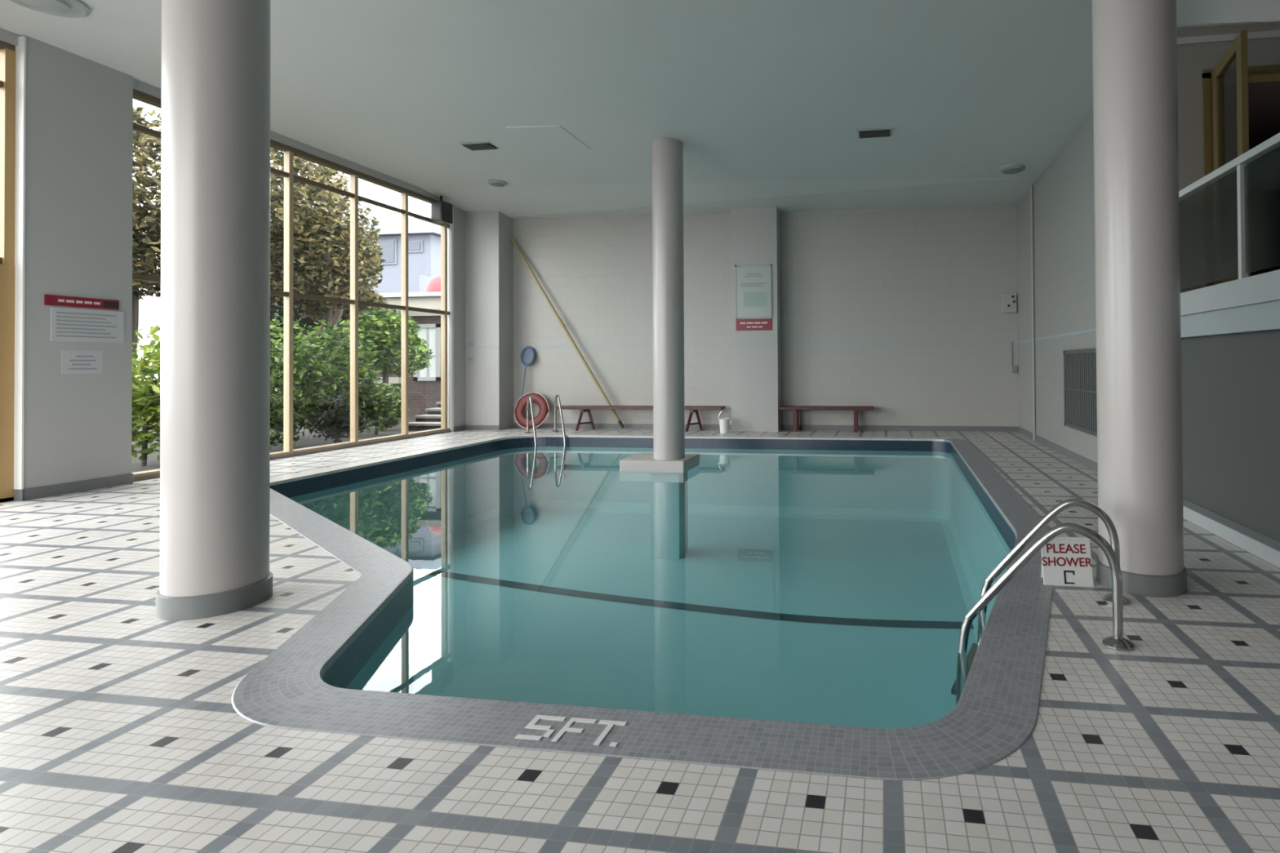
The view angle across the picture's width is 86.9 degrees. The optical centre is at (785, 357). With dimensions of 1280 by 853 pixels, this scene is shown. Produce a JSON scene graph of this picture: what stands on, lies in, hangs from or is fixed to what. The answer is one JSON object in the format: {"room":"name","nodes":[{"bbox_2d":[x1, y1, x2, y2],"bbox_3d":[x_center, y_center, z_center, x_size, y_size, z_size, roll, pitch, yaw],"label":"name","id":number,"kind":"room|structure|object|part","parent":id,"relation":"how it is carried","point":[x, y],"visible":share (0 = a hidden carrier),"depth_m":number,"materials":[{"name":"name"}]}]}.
{"room":"indoor swimming pool","nodes":[
{"label":"indoor swimming pool","id":0,"kind":"room"},
{"bbox_2d":[20,35,133,488],"bbox_3d":[-7.238,-0.907,6.660,0.320,4.500,0.900,0,-1,9],"label":"wall","id":1,"kind":"structure","parent":0,"point":[79,109],"depth_m":6.58,"materials":[{"name":"grey paint"}]},
{"bbox_2d":[0,27,20,502],"bbox_3d":[-7.896,-0.923,2.486,0.260,4.450,7.550,0,-1,9],"label":"window","id":2,"kind":"structure","parent":1,"relation":"in","point":[8,39],"depth_m":6.14,"materials":[{"name":"beige metal"}]},
{"bbox_3d":[-7.891,1.284,2.464,0.240,0.035,7.550,0,-1,9],"label":"sill","id":3,"kind":"part","parent":2,"relation":"part of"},
{"bbox_3d":[-7.911,-3.060,2.509,0.260,0.175,7.550,0,-1,9],"label":"head panel","id":4,"kind":"part","parent":2,"relation":"part of","materials":[{"name":"grey paint"}]},
{"bbox_2d":[13,35,26,489],"bbox_3d":[-7.233,-0.892,6.196,0.188,4.260,0.015,0,-1,9],"label":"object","id":5,"kind":"structure","parent":1,"relation":"attached to","point":[20,50],"depth_m":6.18,"materials":[{"name":"white plastic"}]},
{"bbox_2d":[13,473,133,501],"bbox_3d":[-7.117,1.289,6.615,0.135,0.105,0.920,0,-1,9],"label":"baseboard","id":6,"kind":"structure","parent":1,"relation":"attached to","point":[108,482],"depth_m":6.52,"materials":[{"name":"grey tile"}]},
{"bbox_2d":[44,294,119,310],"bbox_3d":[-7.069,-0.554,6.641,0.014,0.100,0.620,0,-1,9],"label":"banner","id":7,"kind":"object","parent":1,"relation":"attached to","point":[49,300],"visible":1,"depth_m":6.62,"materials":[{"name":"red plastic"}]},
{"bbox_2d":[62,350,102,373],"bbox_3d":[-7.069,0.046,6.635,0.005,0.230,0.340,0,-1,9],"label":"paper notice","id":8,"kind":"object","parent":1,"relation":"attached to","point":[73,362],"visible":1,"depth_m":6.63,"materials":[{"name":"grey paper"}]},
{"bbox_2d":[50,306,124,342],"bbox_3d":[-7.063,-0.323,6.688,0.009,0.330,0.620,0,-1,9],"label":"notice sheet","id":9,"kind":"object","parent":1,"relation":"attached to","point":[67,324],"visible":1,"depth_m":6.66,"materials":[{"name":"grey paper"}]},
{"bbox_2d":[155,0,272,620],"bbox_3d":[-2.968,-0.857,3.448,0.460,4.270,0.460,0,-1,9],"label":"round column","id":10,"kind":"structure","parent":0,"point":[215,356],"depth_m":3.27,"materials":[{"name":"grey paint"}]},
{"bbox_2d":[447,205,466,427],"bbox_3d":[-6.334,-0.871,12.910,0.250,4.650,0.870,0,-1,9],"label":"wall","id":11,"kind":"structure","parent":0,"point":[460,366],"depth_m":12.61,"materials":[{"name":"grey paint"}]},
{"bbox_2d":[132,78,453,481],"bbox_3d":[-6.797,-0.852,9.794,0.260,4.450,5.430,0,-1,9],"label":"window","id":12,"kind":"structure","parent":11,"relation":"in","point":[144,92],"depth_m":10.19,"materials":[{"name":"beige metal"}]},
{"bbox_3d":[-6.737,1.318,9.764,0.080,0.040,5.430,0,-1,9],"label":"rail","id":13,"kind":"part","parent":12,"relation":"part of","materials":[{"name":"beige metal"}]},
{"bbox_3d":[-6.792,1.356,9.771,0.240,0.035,5.430,0,-1,9],"label":"sill","id":14,"kind":"part","parent":12,"relation":"part of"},
{"bbox_3d":[-6.812,-2.989,9.817,0.260,0.175,5.430,0,-1,9],"label":"head panel","id":15,"kind":"part","parent":12,"relation":"part of","materials":[{"name":"grey paint"}]},
{"bbox_2d":[431,195,453,224],"bbox_3d":[-6.223,-2.708,11.951,0.225,0.520,0.308,0,-1,9],"label":"box","id":16,"kind":"object","parent":11,"relation":"attached to","point":[442,212],"visible":1,"depth_m":11.82,"materials":[{"name":"black plastic"}]},
{"bbox_2d":[448,205,453,431],"bbox_3d":[-6.300,-0.751,12.441,0.055,4.300,0.055,0,-1,9],"label":"trim","id":17,"kind":"structure","parent":11,"relation":"attached to","point":[451,225],"depth_m":12.42,"materials":[{"name":"white plastic"}]},
{"bbox_2d":[0,427,1279,852],"bbox_3d":[-2.117,1.291,5.185,10.950,0.001,15.050,0,-1,9],"label":"floor","id":18,"kind":"structure","parent":0,"point":[122,731],"depth_m":2.06,"materials":[{"name":"tile"}]},
{"bbox_2d":[465,211,513,430],"bbox_3d":[-5.836,-0.748,13.021,0.700,4.300,0.500,0,-1,9],"label":"pier","id":19,"kind":"object","parent":18,"relation":"on","point":[489,245],"visible":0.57,"depth_m":12.79,"materials":[{"name":"grey paint"}]},
{"bbox_2d":[467,341,473,346],"bbox_3d":[-6.098,-0.261,12.791,0.104,0.095,0.024,0,-1,9],"label":"wall switch","id":20,"kind":"object","parent":19,"relation":"attached to","point":[470,344],"depth_m":12.78,"materials":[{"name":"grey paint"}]},
{"bbox_3d":[-6.108,-0.259,12.795,0.120,0.100,0.018,0,-1,9],"label":"plate","id":21,"kind":"part","parent":20,"relation":"part of","materials":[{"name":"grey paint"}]},
{"bbox_2d":[467,356,473,361],"bbox_3d":[-6.097,0.031,12.787,0.104,0.080,0.024,0,-1,9],"label":"wall switch","id":22,"kind":"object","parent":19,"relation":"attached to","point":[469,358],"depth_m":12.78,"materials":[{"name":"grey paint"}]},
{"bbox_3d":[-6.106,0.031,12.792,0.120,0.100,0.018,0,-1,9],"label":"plate","id":23,"kind":"part","parent":22,"relation":"part of","materials":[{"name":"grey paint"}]},
{"bbox_2d":[517,346,534,428],"bbox_3d":[-5.135,0.586,13.058,0.322,1.625,0.198,0,-1,-25],"label":"net","id":24,"kind":"object","parent":18,"relation":"on","point":[527,353],"visible":1,"depth_m":13.08,"materials":[{"name":"blue plastic"}]},
{"bbox_3d":[-5.182,0.767,12.978,0.025,1.263,0.187,-1,-1,38],"label":"handle","id":25,"kind":"part","parent":24,"relation":"part of","materials":[{"name":"blue plastic"}]},
{"bbox_2d":[514,392,549,429],"bbox_3d":[-4.967,1.040,12.913,0.722,0.707,0.212,0,-1,9],"label":"life ring","id":26,"kind":"object","parent":18,"relation":"on","point":[536,397],"visible":0.86,"depth_m":12.87,"materials":[{"name":"red plastic"}]},
{"bbox_2d":[511,237,624,428],"bbox_3d":[-4.277,-0.513,12.890,2.398,3.779,0.068,-1,-1,11],"label":"pole","id":27,"kind":"object","parent":18,"relation":"on","point":[560,320],"visible":1,"depth_m":12.85,"materials":[{"name":"beige"}]},
{"bbox_2d":[556,405,725,431],"bbox_3d":[-2.770,1.150,12.485,3.270,0.462,0.383,0,-1,9],"label":"bench","id":28,"kind":"object","parent":18,"relation":"on","point":[583,409],"visible":0.96,"depth_m":12.41,"materials":[{"name":"red paint"}]},
{"bbox_2d":[231,433,1057,781],"bbox_3d":[-1.701,1.953,6.888,8.015,1.308,9.225,0,-1,9],"label":"swimming pool","id":29,"kind":"object","parent":18,"relation":"in","point":[810,620],"visible":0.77,"depth_m":6.14,"materials":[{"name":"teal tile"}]},
{"bbox_2d":[524,394,566,481],"bbox_3d":[-4.286,1.401,11.800,0.608,1.454,0.981,0,-1,-30],"label":"pool ladder","id":30,"kind":"object","parent":29,"relation":"attached to","point":[529,397],"visible":0.97,"depth_m":11.64,"materials":[{"name":"silver metal"}]},
{"bbox_3d":[-4.490,1.401,11.668,0.041,1.454,0.925,0,-1,-30],"label":"grab rail","id":31,"kind":"part","parent":30,"relation":"part of","materials":[{"name":"silver metal"}]},
{"bbox_3d":[-4.069,1.401,11.908,0.041,1.454,0.925,0,-1,-30],"label":"grab rail","id":32,"kind":"part","parent":30,"relation":"part of","materials":[{"name":"silver metal"}]},
{"bbox_2d":[288,453,1010,728],"bbox_3d":[-1.700,2.057,6.887,7.479,1.100,8.689,0,-1,9],"label":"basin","id":33,"kind":"object","parent":29,"relation":"in","point":[825,588],"depth_m":7.45,"materials":[{"name":"liquid"}]},
{"bbox_2d":[397,444,952,470],"bbox_3d":[-1.704,1.457,6.894,7.477,0.001,8.687,0,-1,9],"label":"pool edge","id":34,"kind":"object","parent":29,"relation":"in","point":[529,452],"visible":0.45,"depth_m":10.43,"materials":[{"name":"tile"}]},
{"bbox_2d":[951,498,1134,705],"bbox_3d":[1.268,1.367,3.249,0.779,1.258,0.706,-1,-1,26],"label":"pool ladder","id":35,"kind":"object","parent":29,"relation":"attached to","point":[1112,551],"visible":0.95,"depth_m":3.10,"materials":[{"name":"silver metal"}]},
{"bbox_3d":[1.384,1.370,3.516,0.721,1.258,0.041,-1,-1,26],"label":"grab rail","id":36,"kind":"part","parent":35,"relation":"part of","materials":[{"name":"silver metal"}]},
{"bbox_2d":[718,410,730,433],"bbox_3d":[-1.103,1.153,11.906,0.199,0.407,0.199,0,-1,-42],"label":"pail","id":37,"kind":"object","parent":18,"relation":"on","point":[723,422],"visible":1,"depth_m":11.84,"materials":[{"name":"white plastic"}]},
{"bbox_2d":[729,206,781,431],"bbox_3d":[-0.550,-0.793,12.292,0.870,4.300,0.370,0,-1,9],"label":"wall pier","id":38,"kind":"object","parent":18,"relation":"on","point":[756,370],"visible":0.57,"depth_m":12.11,"materials":[{"name":"grey paint"}]},
{"bbox_2d":[734,263,772,319],"bbox_3d":[-0.588,-1.210,12.102,0.680,0.990,0.025,0,-1,9],"label":"board","id":39,"kind":"object","parent":38,"relation":"attached to","point":[753,282],"visible":1,"depth_m":12.10,"materials":[{"name":"grey"}]},
{"bbox_2d":[743,291,766,306],"bbox_3d":[-0.553,-1.065,12.089,0.430,0.280,0.002,0,-1,9],"label":"picture","id":40,"kind":"object","parent":39,"relation":"attached to","point":[751,299],"depth_m":12.09,"materials":[{"name":"grey"}]},
{"bbox_2d":[736,318,772,330],"bbox_3d":[-0.578,-0.605,12.099,0.670,0.210,0.016,0,-1,9],"label":"warning sign","id":41,"kind":"object","parent":38,"relation":"attached to","point":[761,324],"visible":1,"depth_m":12.09,"materials":[{"name":"red plastic"}]},
{"bbox_2d":[778,405,874,432],"bbox_3d":[0.750,1.117,12.022,1.710,0.455,0.340,0,-1,9],"label":"bench","id":42,"kind":"object","parent":18,"relation":"on","point":[795,409],"visible":1,"depth_m":11.90,"materials":[{"name":"red paint"}]},
{"bbox_2d":[1039,536,1093,586],"bbox_3d":[1.561,1.125,3.665,0.286,0.251,0.133,0,-1,6],"label":"sign","id":43,"kind":"object","parent":18,"relation":"on","point":[1065,561],"visible":0.96,"depth_m":3.63,"materials":[{"name":"white plastic"}]},
{"bbox_2d":[0,0,1279,186],"bbox_3d":[-0.607,-3.013,5.051,14.050,0.695,15.150,0,-1,9],"label":"ceiling","id":44,"kind":"structure","parent":0,"point":[750,90],"depth_m":6.83,"materials":[{"name":"paint"}]},
{"bbox_2d":[9,0,89,17],"bbox_3d":[-6.205,-2.987,5.513,0.540,0.090,0.540,0,-1,9],"label":"ceiling lamp","id":45,"kind":"object","parent":44,"relation":"attached to","point":[65,8],"visible":1,"depth_m":5.58,"materials":[{"name":"grey"}]},
{"bbox_2d":[20,0,71,12],"bbox_3d":[-6.205,-2.976,5.513,0.320,0.068,0.320,0,-1,9],"label":"diffuser","id":46,"kind":"object","parent":45,"relation":"attached to","point":[47,6],"depth_m":5.53,"materials":[{"name":"grey"}]},
{"bbox_2d":[459,141,498,150],"bbox_3d":[-4.242,-2.939,9.152,0.420,0.045,0.260,0,-1,9],"label":"air vent","id":47,"kind":"object","parent":44,"relation":"in","point":[481,145],"visible":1,"depth_m":9.08,"materials":[{"name":"grey metal"}]},
{"bbox_3d":[-4.260,-2.947,9.033,0.420,0.032,0.020,0,-1,9],"label":"trim","id":48,"kind":"part","parent":47,"relation":"part of","materials":[{"name":"grey metal"}]},
{"bbox_2d":[487,178,506,186],"bbox_3d":[-4.833,-2.928,11.071,0.300,0.072,0.300,0,-1,9],"label":"ceiling disc","id":49,"kind":"object","parent":44,"relation":"attached to","point":[497,183],"visible":1,"depth_m":11.00,"materials":[{"name":"grey"}]},
{"bbox_2d":[490,182,504,186],"bbox_3d":[-4.833,-2.900,11.071,0.225,0.016,0.225,0,-1,9],"label":"grille","id":50,"kind":"object","parent":49,"relation":"attached to","point":[497,184],"depth_m":11.05,"materials":[{"name":"grey"}]},
{"bbox_2d":[505,124,591,150],"bbox_3d":[-3.138,-2.923,8.793,0.730,0.035,0.900,0,-1,9],"label":"access panel","id":51,"kind":"object","parent":44,"relation":"attached to","point":[556,137],"visible":1,"depth_m":8.74,"materials":[{"name":"paint"}]},
{"bbox_2d":[857,127,891,137],"bbox_3d":[1.115,-2.814,8.254,0.420,0.045,0.260,0,-1,9],"label":"air vent","id":52,"kind":"object","parent":44,"relation":"in","point":[863,132],"visible":1,"depth_m":8.19,"materials":[{"name":"grey metal"}]},
{"bbox_3d":[1.098,-2.822,8.135,0.420,0.032,0.020,0,-1,9],"label":"trim","id":53,"kind":"part","parent":52,"relation":"part of","materials":[{"name":"grey metal"}]},
{"bbox_2d":[999,164,1025,173],"bbox_3d":[3.300,-2.739,9.593,0.360,0.072,0.360,0,-1,9],"label":"ceiling disc","id":54,"kind":"object","parent":44,"relation":"attached to","point":[1009,168],"visible":1,"depth_m":9.50,"materials":[{"name":"grey"}]},
{"bbox_2d":[1002,168,1022,173],"bbox_3d":[3.300,-2.711,9.592,0.270,0.016,0.270,0,-1,9],"label":"grille","id":55,"kind":"object","parent":54,"relation":"attached to","point":[1006,171],"depth_m":9.56,"materials":[{"name":"grey"}]},
{"bbox_2d":[619,137,699,559],"bbox_3d":[-1.690,-0.142,8.912,0.870,5.540,0.740,0,-1,9],"label":"round column","id":56,"kind":"structure","parent":0,"point":[668,464],"depth_m":8.64,"materials":[{"name":"grey paint"}]},
{"bbox_2d":[513,204,1018,426],"bbox_3d":[-1.013,-0.911,12.651,10.950,4.650,0.200,0,-1,9],"label":"wall","id":57,"kind":"structure","parent":0,"point":[921,274],"depth_m":12.32,"materials":[{"name":"white paint"}]},
{"bbox_2d":[420,177,1035,218],"bbox_3d":[-1.151,-2.883,11.680,10.400,0.385,1.800,0,-1,9],"label":"ceiling","id":58,"kind":"structure","parent":57,"relation":"attached to","point":[515,202],"depth_m":11.51,"materials":[{"name":"paint"}]},
{"bbox_2d":[453,422,1017,431],"bbox_3d":[-1.053,1.313,12.094,10.400,0.090,0.870,0,-1,9],"label":"baseboard","id":59,"kind":"structure","parent":57,"relation":"attached to","point":[891,428],"depth_m":12.28,"materials":[{"name":"grey tile"}]},
{"bbox_2d":[465,328,1095,348],"bbox_3d":[-1.464,-0.263,9.451,10.400,0.050,6.250,0,-1,9],"label":"trim","id":60,"kind":"structure","parent":57,"relation":"attached to","point":[1094,329],"depth_m":12.14,"materials":[{"name":"grey paint"}]},
{"bbox_2d":[1001,293,1017,312],"bbox_3d":[3.987,-0.971,11.745,0.250,0.340,0.104,0,-1,9],"label":"control box","id":61,"kind":"object","parent":57,"relation":"attached to","point":[1009,300],"visible":1,"depth_m":11.72,"materials":[{"name":"grey paint"}]},
{"bbox_2d":[1010,342,1017,373],"bbox_3d":[4.079,-0.001,11.751,0.107,0.560,0.052,0,-1,9],"label":"box","id":62,"kind":"object","parent":57,"relation":"attached to","point":[1015,368],"visible":1,"depth_m":11.73,"materials":[{"name":"grey plastic"}]},
{"bbox_2d":[1016,111,1097,462],"bbox_3d":[3.797,-0.988,8.666,0.250,4.650,6.250,0,-1,9],"label":"wall","id":63,"kind":"structure","parent":0,"point":[1064,269],"depth_m":9.04,"materials":[{"name":"white paint"}]},
{"bbox_2d":[1030,185,1035,440],"bbox_3d":[3.910,-0.710,10.412,0.044,4.030,0.044,0,-1,9],"label":"pipe","id":64,"kind":"object","parent":63,"relation":"attached to","point":[1031,186],"visible":1,"depth_m":10.40,"materials":[{"name":"white metal"}]},
{"bbox_2d":[1017,426,1097,471],"bbox_3d":[3.683,1.243,8.662,0.012,0.090,6.250,0,-1,9],"label":"baseboard","id":65,"kind":"structure","parent":63,"relation":"attached to","point":[1090,464],"depth_m":8.76,"materials":[{"name":"grey tile"}]},
{"bbox_2d":[1063,347,1097,436],"bbox_3d":[3.511,0.388,7.660,0.040,0.980,1.900,0,-1,9],"label":"air vent","id":66,"kind":"object","parent":63,"relation":"in","point":[1080,404],"visible":0.66,"depth_m":7.92,"materials":[{"name":"grey metal"}]},
{"bbox_2d":[1092,0,1186,597],"bbox_3d":[1.944,-0.814,3.660,0.442,4.120,0.442,0,-1,9],"label":"round column","id":67,"kind":"structure","parent":0,"point":[1139,397],"depth_m":3.48,"materials":[{"name":"grey paint"}]},
{"bbox_2d":[1176,22,1279,293],"bbox_3d":[4.821,-1.835,5.426,3.248,2.640,0.170,0,-1,9],"label":"wall","id":68,"kind":"structure","parent":0,"point":[1192,59],"depth_m":5.55,"materials":[{"name":"grey paint"}]},
{"bbox_2d":[1177,30,1279,44],"bbox_3d":[4.801,-2.683,5.344,3.248,0.055,0.015,0,-1,9],"label":"trim","id":69,"kind":"structure","parent":68,"relation":"attached to","point":[1273,33],"depth_m":5.51,"materials":[{"name":"grey paint"}]},
{"bbox_2d":[1201,29,1279,287],"bbox_3d":[4.463,-1.471,5.080,2.160,1.910,0.893,0,-1,9],"label":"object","id":70,"kind":"structure","parent":68,"relation":"in","point":[1242,74],"depth_m":5.40,"materials":[{"name":"brown wood"}]},
{"bbox_3d":[3.459,-2.339,5.151,0.045,0.100,0.521,-1,-1,19],"label":"rail","id":71,"kind":"part","parent":70,"relation":"part of","materials":[{"name":"brown"}]},
{"bbox_3d":[3.471,-0.639,5.132,0.045,0.220,0.521,-1,-1,19],"label":"rail","id":72,"kind":"part","parent":70,"relation":"part of","materials":[{"name":"brown"}]},
{"bbox_2d":[1180,269,1279,315],"bbox_3d":[4.161,-0.469,1.136,3.300,0.175,8.475,0,-1,9],"label":"window ledge","id":73,"kind":"structure","parent":0,"point":[1264,287],"depth_m":4.39,"materials":[{"name":"grey paint"}]},
{"bbox_2d":[1178,132,1279,289],"bbox_3d":[2.587,-0.953,1.385,0.060,0.820,8.450,0,-1,9],"label":"balcony railing","id":74,"kind":"object","parent":73,"relation":"on","point":[1239,163],"visible":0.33,"depth_m":4.37,"materials":[{"name":"grey metal"}]},
{"bbox_3d":[3.126,-0.903,4.949,0.008,0.710,1.080,0,-1,9],"label":"glass panel","id":75,"kind":"part","parent":74,"relation":"part of","materials":[{"name":"glass"}]},
{"bbox_3d":[2.584,-1.333,1.389,0.060,0.060,8.450,0,-1,9],"label":"rail","id":76,"kind":"part","parent":74,"relation":"part of","materials":[{"name":"grey metal"}]},
{"bbox_3d":[3.041,-0.899,4.385,0.045,0.770,0.040,0,-1,9],"label":"post","id":77,"kind":"part","parent":74,"relation":"part of","materials":[{"name":"grey metal"}]},
{"bbox_2d":[1181,329,1279,542],"bbox_3d":[2.746,0.500,1.352,0.180,1.430,8.500,0,-1,9],"label":"wall","id":78,"kind":"structure","parent":0,"point":[1230,383],"depth_m":4.61,"materials":[{"name":"grey paint"}]},
{"bbox_2d":[1180,300,1279,337],"bbox_3d":[2.708,-0.284,1.363,0.285,0.170,8.495,0,-1,9],"label":"trim","id":79,"kind":"structure","parent":78,"relation":"attached to","point":[1262,317],"depth_m":4.45,"materials":[{"name":"grey paint"}]},
{"bbox_2d":[1182,498,1279,568],"bbox_3d":[2.595,1.167,1.368,0.135,0.100,8.500,0,-1,9],"label":"trim","id":80,"kind":"structure","parent":78,"relation":"attached to","point":[1267,548],"depth_m":4.42,"materials":[{"name":"grey paint"}]},
{"bbox_2d":[1221,80,1279,275],"bbox_3d":[5.135,-1.744,6.678,3.000,2.800,2.400,0,-1,9],"label":"wall","id":81,"kind":"structure","parent":0,"point":[1264,97],"depth_m":7.66,"materials":[{"name":"brown"}]},
{"label":"outside","id":82,"kind":"structure","parent":0,"visible":0},
{"bbox_2d":[131,385,417,472],"bbox_3d":[-28.787,2.071,38.320,51.640,0.230,72.740,0,-1,9],"label":"garden","id":83,"kind":"object","parent":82,"point":[308,440],"depth_m":12.14,"materials":[{"name":"soil"}]},
{"bbox_2d":[131,324,160,466],"bbox_3d":[-8.924,0.582,9.188,1.879,2.103,1.730,0,-1,9],"label":"shrub","id":84,"kind":"object","parent":83,"relation":"on","point":[145,401],"visible":0.33,"depth_m":9.02,"materials":[{"name":"green plant"}]},
{"bbox_2d":[132,106,160,397],"bbox_3d":[-11.710,-1.438,11.003,3.930,6.139,5.246,0,-1,9],"label":"tree","id":85,"kind":"object","parent":83,"relation":"on","point":[146,246],"visible":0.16,"depth_m":10.90,"materials":[{"name":"green plant"}]},
{"bbox_2d":[270,389,302,449],"bbox_3d":[-8.244,1.038,10.351,1.183,1.209,1.069,-1,-1,30],"label":"shrub","id":86,"kind":"object","parent":83,"relation":"on","point":[274,415],"visible":0.16,"depth_m":10.36,"materials":[{"name":"green plant"}]},
{"bbox_2d":[270,312,317,409],"bbox_3d":[-9.600,0.385,11.871,1.966,2.565,2.118,0,-1,9],"label":"shrub","id":87,"kind":"object","parent":83,"relation":"on","point":[296,322],"visible":0.02,"depth_m":12.23,"materials":[{"name":"green plant"}]},
{"bbox_2d":[270,271,319,391],"bbox_3d":[-14.302,-0.647,18.439,3.105,4.744,4.100,0,-1,9],"label":"tree","id":88,"kind":"object","parent":83,"relation":"on","point":[273,308],"visible":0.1,"depth_m":17.93,"materials":[{"name":"green plant"}]},
{"bbox_2d":[270,332,340,445],"bbox_3d":[-8.352,0.610,11.064,1.280,2.081,1.437,0,-1,9],"label":"shrub","id":89,"kind":"object","parent":83,"relation":"on","point":[319,368],"visible":0.58,"depth_m":11.05,"materials":[{"name":"green plant"}]},
{"bbox_2d":[270,146,388,401],"bbox_3d":[-12.124,-2.035,16.120,4.123,7.467,6.707,0,-1,-29],"label":"tree","id":90,"kind":"object","parent":83,"relation":"on","point":[321,237],"visible":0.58,"depth_m":14.98,"materials":[{"name":"green plant"}]},
{"bbox_2d":[305,394,368,443],"bbox_3d":[-7.936,1.140,11.671,1.048,1.031,1.056,0,-1,9],"label":"shrub","id":91,"kind":"object","parent":83,"relation":"on","point":[336,422],"visible":0.81,"depth_m":11.43,"materials":[{"name":"green plant"}]},
{"bbox_2d":[295,318,384,434],"bbox_3d":[-8.776,0.452,12.693,1.734,2.437,1.639,0,-1,9],"label":"shrub","id":92,"kind":"object","parent":83,"relation":"on","point":[344,353],"visible":0.46,"depth_m":12.65,"materials":[{"name":"green plant"}]},
{"bbox_2d":[275,291,440,391],"bbox_3d":[-16.002,-0.193,25.416,13.200,4.200,2.900,0,-1,9],"label":"building","id":93,"kind":"structure","parent":83,"relation":"on","point":[432,300],"depth_m":23.70,"materials":[{"name":"grey"}]},
{"bbox_2d":[424,275,440,292],"bbox_3d":[-12.570,-2.676,24.166,1.140,0.710,1.140,0,-1,9],"label":"canopy","id":94,"kind":"object","parent":93,"relation":"on","point":[434,283],"visible":0.29,"depth_m":23.70,"materials":[{"name":"red"}]},
{"bbox_2d":[293,308,440,416],"bbox_3d":[-10.317,0.249,19.146,7.100,3.100,2.400,0,-1,9],"label":"building","id":95,"kind":"structure","parent":83,"relation":"on","point":[424,386],"depth_m":18.04,"materials":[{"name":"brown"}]},
{"bbox_3d":[-9.778,-0.141,18.042,0.600,1.390,0.030,0,-1,9],"label":"pane","id":96,"kind":"part","parent":95,"relation":"part of","materials":[{"name":"grey glass"}]},
{"bbox_2d":[307,216,440,293],"bbox_3d":[-21.268,-2.793,35.942,10.300,9.700,8.300,0,-1,9],"label":"house","id":97,"kind":"structure","parent":83,"relation":"on","point":[424,237],"depth_m":32.11,"materials":[{"name":"grey paint"}]},
{"bbox_3d":[-19.717,-5.169,32.268,1.300,1.050,0.050,0,-1,9],"label":"pane","id":98,"kind":"part","parent":97,"relation":"part of","materials":[{"name":"grey glass"}]},
{"bbox_3d":[-18.037,-5.408,32.018,0.700,0.400,0.050,0,-1,9],"label":"pane","id":99,"kind":"part","parent":97,"relation":"part of","materials":[{"name":"grey glass"}]},
{"bbox_2d":[343,377,409,435],"bbox_3d":[-8.149,1.026,13.136,1.168,1.292,1.111,0,-1,9],"label":"shrub","id":100,"kind":"object","parent":83,"relation":"on","point":[380,402],"visible":0.75,"depth_m":13.05,"materials":[{"name":"green plant"}]},
{"bbox_2d":[359,390,409,428],"bbox_3d":[-8.622,1.187,14.039,1.029,0.997,0.953,0,-1,9],"label":"shrub","id":101,"kind":"object","parent":83,"relation":"on","point":[397,410],"visible":0.03,"depth_m":13.99,"materials":[{"name":"green plant"}]},
{"bbox_2d":[337,307,432,424],"bbox_3d":[-9.029,0.259,14.953,1.844,2.779,1.577,0,-1,9],"label":"shrub","id":102,"kind":"object","parent":83,"relation":"on","point":[388,344],"visible":0.66,"depth_m":14.72,"materials":[{"name":"green plant"}]},
{"bbox_2d":[408,401,440,431],"bbox_3d":[-7.162,1.190,15.689,1.410,0.740,3.680,0,-1,9],"label":"steps","id":103,"kind":"structure","parent":83,"relation":"on","point":[432,420],"depth_m":14.27,"materials":[{"name":"concrete"}]},
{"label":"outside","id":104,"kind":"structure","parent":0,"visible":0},
{"bbox_2d":[131,428,439,473],"bbox_3d":[-7.838,1.457,6.171,0.640,0.170,15.300,0,-1,9],"label":"path","id":105,"kind":"structure","parent":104,"point":[435,428],"depth_m":10.76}
]}

